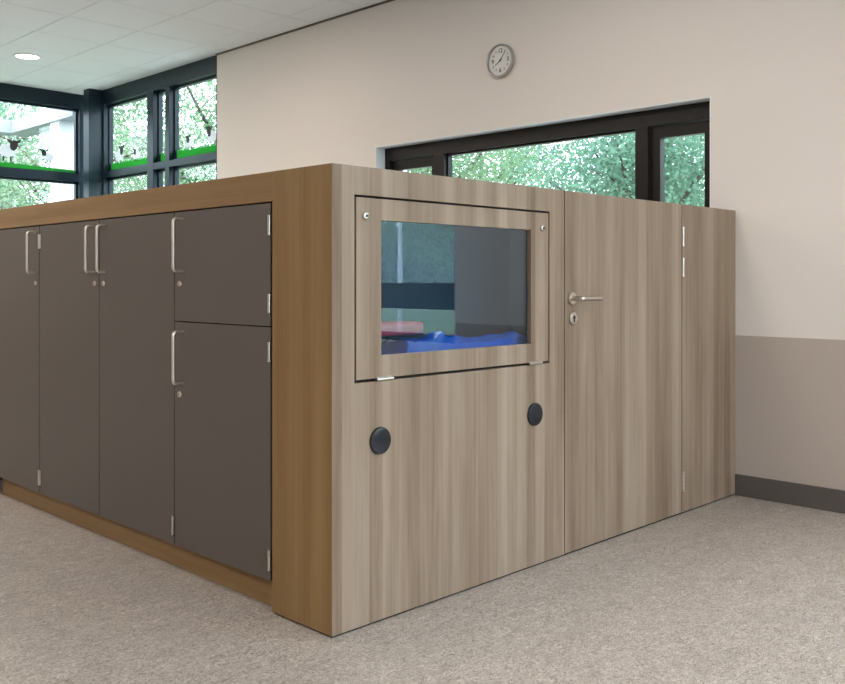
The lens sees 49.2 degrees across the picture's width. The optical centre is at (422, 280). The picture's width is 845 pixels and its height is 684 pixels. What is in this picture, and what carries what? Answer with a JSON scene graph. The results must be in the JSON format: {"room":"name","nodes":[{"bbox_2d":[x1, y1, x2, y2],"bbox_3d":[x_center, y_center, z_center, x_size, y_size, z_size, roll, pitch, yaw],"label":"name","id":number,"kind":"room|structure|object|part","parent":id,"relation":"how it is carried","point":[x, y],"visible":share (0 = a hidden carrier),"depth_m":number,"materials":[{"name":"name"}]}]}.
{"room":"school classroom","nodes":[
{"label":"school classroom","id":0,"kind":"room"},
{"bbox_2d":[0,0,385,94],"bbox_3d":[-1.756,-2.227,2.108,14.650,0.350,9.397,0,0,45],"label":"ceiling","id":1,"kind":"structure","parent":0,"point":[81,45],"depth_m":7.57,"materials":[{"name":"tile"}]},
{"bbox_2d":[14,53,40,59],"bbox_3d":[-3.604,-2.049,8.409,0.232,0.014,0.232,0,0,45],"label":"recessed light","id":2,"kind":"object","parent":1,"relation":"in","point":[28,56],"visible":1,"depth_m":8.40,"materials":[{"name":"white plastic"}]},
{"bbox_2d":[15,54,38,58],"bbox_3d":[-3.604,-2.049,8.409,0.202,0.006,0.202,0,0,45],"label":"diffuser","id":3,"kind":"object","parent":2,"relation":"attached to","point":[22,56],"depth_m":8.40,"materials":[{"name":"white plastic"}]},
{"bbox_2d":[0,480,844,683],"bbox_3d":[-1.760,1.203,2.097,14.560,0.150,9.377,0,0,45],"label":"floor","id":4,"kind":"structure","parent":0,"point":[734,589],"depth_m":3.08,"materials":[{"name":"beige carpet"}]},
{"bbox_2d":[84,88,101,197],"bbox_3d":[-3.504,-0.461,9.950,0.129,3.179,0.261,0,0,45],"label":"column","id":5,"kind":"structure","parent":4,"relation":"on","point":[92,97],"depth_m":9.86,"materials":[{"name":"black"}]},
{"bbox_2d":[0,163,735,637],"bbox_3d":[-0.415,0.378,4.971,3.212,1.500,2.756,0,0,45],"label":"enclosure","id":6,"kind":"object","parent":4,"relation":"on","point":[402,482],"visible":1,"depth_m":3.54,"materials":[{"name":"brown wood"}]},
{"bbox_2d":[0,225,43,491],"bbox_3d":[-1.933,0.363,4.824,0.632,1.316,0.508,0,0,45],"label":"cabinet","id":7,"kind":"object","parent":6,"relation":"in","point":[19,251],"visible":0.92,"depth_m":4.61,"materials":[{"name":"black"}]},
{"bbox_3d":[-1.896,-0.138,4.467,0.012,0.212,0.052,0,0,45],"label":"handle","id":8,"kind":"part","parent":7,"relation":"part of","materials":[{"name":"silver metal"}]},
{"bbox_2d":[38,211,179,543],"bbox_3d":[-1.263,0.363,4.162,1.251,1.316,0.508,0,0,45],"label":"cabinet","id":9,"kind":"object","parent":6,"relation":"in","point":[107,286],"visible":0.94,"depth_m":3.94,"materials":[{"name":"black"}]},
{"bbox_3d":[-1.623,0.378,4.244,0.616,1.286,0.020,0,0,45],"label":"door","id":10,"kind":"part","parent":9,"relation":"part of","materials":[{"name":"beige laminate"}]},
{"bbox_3d":[-1.454,-0.138,4.030,0.012,0.212,0.052,0,0,45],"label":"handle","id":11,"kind":"part","parent":9,"relation":"part of","materials":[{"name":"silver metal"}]},
{"bbox_3d":[-1.378,-0.138,3.955,0.012,0.212,0.052,0,0,45],"label":"handle","id":12,"kind":"part","parent":9,"relation":"part of","materials":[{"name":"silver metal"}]},
{"bbox_3d":[-1.179,0.378,3.805,0.621,1.286,0.020,0,0,45],"label":"door","id":13,"kind":"part","parent":9,"relation":"part of","materials":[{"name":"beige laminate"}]},
{"bbox_3d":[-1.399,-0.321,4.023,2.526,0.101,0.022,0,0,45],"label":"rail","id":14,"kind":"part","parent":6,"relation":"part of","materials":[{"name":"brown wood"}]},
{"bbox_2d":[171,202,271,580],"bbox_3d":[-0.595,0.363,3.501,0.629,1.316,0.508,0,0,45],"label":"cabinet","id":15,"kind":"object","parent":6,"relation":"in","point":[221,257],"visible":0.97,"depth_m":3.33,"materials":[{"name":"black"}]},
{"bbox_3d":[-0.933,0.293,3.515,0.012,0.210,0.052,0,0,45],"label":"handle","id":16,"kind":"part","parent":15,"relation":"part of","materials":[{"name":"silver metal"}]},
{"bbox_3d":[-0.933,-0.138,3.515,0.012,0.212,0.052,0,0,45],"label":"handle","id":17,"kind":"part","parent":15,"relation":"part of","materials":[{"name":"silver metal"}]},
{"bbox_3d":[-0.733,0.590,3.364,0.623,0.863,0.020,0,0,45],"label":"door","id":18,"kind":"part","parent":15,"relation":"part of","materials":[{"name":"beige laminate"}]},
{"bbox_3d":[-0.733,-0.055,3.364,0.623,0.419,0.020,0,0,45],"label":"door","id":19,"kind":"part","parent":15,"relation":"part of","materials":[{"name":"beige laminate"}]},
{"bbox_3d":[-0.390,0.375,3.024,0.314,1.493,0.023,0,0,45],"label":"corner panel","id":20,"kind":"part","parent":6,"relation":"part of","materials":[{"name":"brown wood"}]},
{"bbox_3d":[0.140,0.375,3.351,0.022,1.493,1.232,0,0,45],"label":"panel","id":21,"kind":"part","parent":6,"relation":"part of","materials":[{"name":"brown wood"}]},
{"bbox_2d":[381,331,526,354],"bbox_3d":[0.137,0.403,3.568,0.258,0.442,0.914,0,0,45],"label":"tarpaulin","id":22,"kind":"object","parent":6,"relation":"in","point":[434,341],"visible":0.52,"depth_m":3.41,"materials":[{"name":"blue plastic"}]},
{"bbox_3d":[0.687,0.073,3.842,0.058,0.021,0.153,0,0,45],"label":"handle","id":23,"kind":"part","parent":6,"relation":"part of","materials":[{"name":"metal"}]},
{"bbox_3d":[0.911,0.374,4.134,0.026,1.492,0.952,0,0,45],"label":"door","id":24,"kind":"part","parent":6,"relation":"part of","materials":[{"name":"brown wood"}]},
{"bbox_3d":[1.447,0.375,4.673,0.022,1.493,0.560,0,0,45],"label":"fixed panel","id":25,"kind":"part","parent":6,"relation":"part of","materials":[{"name":"brown wood"}]},
{"bbox_3d":[-0.295,0.413,3.176,0.186,0.431,0.253,0,0,45],"label":"crate","id":26,"kind":"object","parent":6,"relation":"in","visible":0},
{"bbox_2d":[381,321,422,336],"bbox_3d":[-0.216,0.173,3.274,0.150,0.048,0.491,0,0,45],"label":"cushion","id":27,"kind":"object","parent":26,"relation":"on","point":[388,328],"visible":0.45,"depth_m":3.32,"materials":[{"name":"pink fabric"}]},
{"bbox_2d":[217,0,844,494],"bbox_3d":[2.321,-0.462,4.431,11.438,3.180,0.320,0,0,45],"label":"wall","id":28,"kind":"structure","parent":0,"point":[339,90],"depth_m":5.07,"materials":[{"name":"beige paint"}]},
{"bbox_2d":[102,55,216,194],"bbox_3d":[-2.608,-0.461,9.171,2.238,3.178,0.110,0,0,45],"label":"window","id":29,"kind":"structure","parent":28,"relation":"in","point":[152,88],"depth_m":9.17,"materials":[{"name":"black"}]},
{"bbox_2d":[115,145,123,164],"bbox_3d":[-3.219,-1.339,9.801,0.213,0.198,0.002,0,0,45],"label":"sticker","id":30,"kind":"object","parent":29,"relation":"attached to","point":[118,156],"visible":1,"depth_m":9.80,"materials":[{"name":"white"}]},
{"bbox_2d":[111,157,146,169],"bbox_3d":[-3.040,-1.241,9.625,0.886,0.102,0.001,0,0,45],"label":"sticker","id":31,"kind":"object","parent":29,"relation":"attached to","point":[130,163],"visible":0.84,"depth_m":9.65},
{"bbox_2d":[133,148,139,161],"bbox_3d":[-2.966,-1.307,9.551,0.148,0.141,0.002,0,0,45],"label":"sticker","id":32,"kind":"object","parent":29,"relation":"attached to","point":[136,153],"visible":1,"depth_m":9.54,"materials":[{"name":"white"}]},
{"bbox_2d":[161,153,164,160],"bbox_3d":[-2.544,-1.240,9.134,0.192,0.101,0.001,0,0,45],"label":"sticker","id":33,"kind":"object","parent":29,"relation":"attached to","point":[162,154],"visible":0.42,"depth_m":9.18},
{"bbox_2d":[185,135,193,149],"bbox_3d":[-2.230,-1.325,8.822,0.154,0.147,0.002,0,0,45],"label":"sticker","id":34,"kind":"object","parent":29,"relation":"attached to","point":[190,141],"visible":1,"depth_m":8.82,"materials":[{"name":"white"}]},
{"bbox_2d":[177,143,215,157],"bbox_3d":[-2.114,-1.243,8.710,0.786,0.106,0.001,0,0,45],"label":"sticker","id":35,"kind":"object","parent":29,"relation":"attached to","point":[186,152],"visible":0.85,"depth_m":8.75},
{"bbox_2d":[205,126,215,145],"bbox_3d":[-1.961,-1.344,8.557,0.195,0.186,0.002,0,0,45],"label":"sticker","id":36,"kind":"object","parent":29,"relation":"attached to","point":[211,134],"visible":0.95,"depth_m":8.55,"materials":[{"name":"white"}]},
{"bbox_2d":[216,0,393,54],"bbox_3d":[2.204,-2.046,4.313,11.438,0.013,0.012,0,0,45],"label":"trim","id":37,"kind":"structure","parent":28,"relation":"attached to","point":[386,1],"depth_m":7.39,"materials":[{"name":"grey paint"}]},
{"bbox_2d":[486,43,513,77],"bbox_3d":[0.504,-1.429,5.978,0.216,0.216,0.033,0,0,45],"label":"wall clock","id":38,"kind":"object","parent":28,"relation":"attached to","point":[500,59],"visible":1,"depth_m":5.98,"materials":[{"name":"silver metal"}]},
{"bbox_2d":[376,96,710,207],"bbox_3d":[0.714,-0.541,6.019,2.672,0.906,0.321,0,0,45],"label":"window","id":39,"kind":"structure","parent":28,"relation":"in","point":[651,125],"depth_m":5.54,"materials":[{"name":"black metal"}]},
{"bbox_3d":[0.694,-0.541,5.998,2.664,0.898,0.080,0,0,45],"label":"frame","id":40,"kind":"part","parent":39,"relation":"part of","materials":[{"name":"black metal"}]},
{"bbox_2d":[735,474,844,513],"bbox_3d":[3.960,1.072,2.576,6.499,0.112,0.012,0,0,45],"label":"baseboard","id":41,"kind":"structure","parent":28,"relation":"attached to","point":[809,496],"depth_m":4.64,"materials":[{"name":"grey paint"}]},
{"bbox_3d":[-7.631,-0.462,6.371,0.200,3.180,6.600,0,0,45],"label":"wall","id":42,"kind":"structure","parent":0,"visible":0},
{"bbox_2d":[0,83,83,198],"bbox_3d":[-4.485,-0.461,9.489,0.110,3.178,2.257,0,0,45],"label":"window","id":43,"kind":"structure","parent":42,"relation":"in","point":[9,93],"depth_m":9.94,"materials":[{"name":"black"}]},
{"bbox_2d":[0,139,20,160],"bbox_3d":[-4.332,-1.372,9.669,0.002,0.231,0.242,0,0,45],"label":"sticker","id":44,"kind":"object","parent":43,"relation":"attached to","point":[6,150],"visible":1,"depth_m":9.67,"materials":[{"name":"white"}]},
{"bbox_2d":[0,160,74,172],"bbox_3d":[-4.519,-1.247,9.482,0.001,0.114,1.940,0,0,45],"label":"sticker","id":45,"kind":"object","parent":43,"relation":"attached to","point":[2,164],"visible":1,"depth_m":9.84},
{"bbox_2d":[39,149,53,163],"bbox_3d":[-4.054,-1.346,9.950,0.002,0.152,0.164,0,0,45],"label":"sticker","id":46,"kind":"object","parent":43,"relation":"attached to","point":[49,157],"visible":1,"depth_m":9.95,"materials":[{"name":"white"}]},
{"label":"outside","id":47,"kind":"structure","parent":0,"visible":0},
{"bbox_3d":[-0.405,1.408,24.118,150.000,0.240,150.000,0,0,45],"label":"ground","id":48,"kind":"structure","parent":47,"visible":0},
{"bbox_2d":[0,102,49,207],"bbox_3d":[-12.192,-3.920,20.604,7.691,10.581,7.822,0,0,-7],"label":"tree","id":49,"kind":"object","parent":48,"relation":"on","point":[2,111],"visible":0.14,"depth_m":21.15,"materials":[{"name":"green plant"}]},
{"bbox_2d":[0,109,73,201],"bbox_3d":[-7.665,-0.372,8.135,2.030,3.320,9.060,0,0,45],"label":"pergola","id":50,"kind":"object","parent":48,"relation":"on","point":[60,123],"visible":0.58,"depth_m":10.86,"materials":[{"name":"grey paint"}]},
{"bbox_3d":[-4.248,-0.292,10.923,0.230,3.160,0.230,0,0,45],"label":"post","id":51,"kind":"part","parent":50,"relation":"part of","materials":[{"name":"white paint"}]},
{"bbox_2d":[0,86,207,208],"bbox_3d":[-6.610,-2.504,16.463,5.360,7.671,5.358,0,0,44],"label":"tree","id":52,"kind":"object","parent":48,"relation":"on","point":[30,161],"visible":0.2,"depth_m":16.20,"materials":[{"name":"green plant"}]},
{"bbox_2d":[113,80,215,193],"bbox_3d":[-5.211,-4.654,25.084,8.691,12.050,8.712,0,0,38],"label":"tree","id":53,"kind":"object","parent":48,"relation":"on","point":[198,173],"visible":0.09,"depth_m":23.70,"materials":[{"name":"green plant"}]},
{"bbox_2d":[407,145,551,186],"bbox_3d":[0.042,-2.674,19.742,5.808,8.033,5.794,0,0,38],"label":"tree","id":54,"kind":"object","parent":48,"relation":"on","point":[458,164],"visible":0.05,"depth_m":18.84,"materials":[{"name":"green plant"}]},
{"bbox_2d":[408,143,577,191],"bbox_3d":[1.835,-3.070,28.936,6.389,8.836,6.373,0,0,6],"label":"tree","id":55,"kind":"object","parent":48,"relation":"on","point":[501,175],"visible":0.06,"depth_m":27.42,"materials":[{"name":"green plant"}]},
{"bbox_2d":[464,138,610,190],"bbox_3d":[3.805,-4.401,37.585,8.040,11.506,8.038,0,0,2],"label":"tree","id":56,"kind":"object","parent":48,"relation":"on","point":[535,180],"visible":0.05,"depth_m":36.33,"materials":[{"name":"green plant"}]},
{"bbox_2d":[502,133,704,206],"bbox_3d":[3.808,-2.184,15.025,5.215,7.054,5.128,0,0,9],"label":"tree","id":57,"kind":"object","parent":48,"relation":"on","point":[615,167],"visible":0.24,"depth_m":14.23,"materials":[{"name":"green plant"}]},
{"bbox_2d":[557,134,704,206],"bbox_3d":[6.694,-3.453,23.480,6.700,9.588,6.698,0,0,-39],"label":"tree","id":58,"kind":"object","parent":48,"relation":"on","point":[701,181],"visible":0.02,"depth_m":22.99,"materials":[{"name":"green plant"}]}
]}

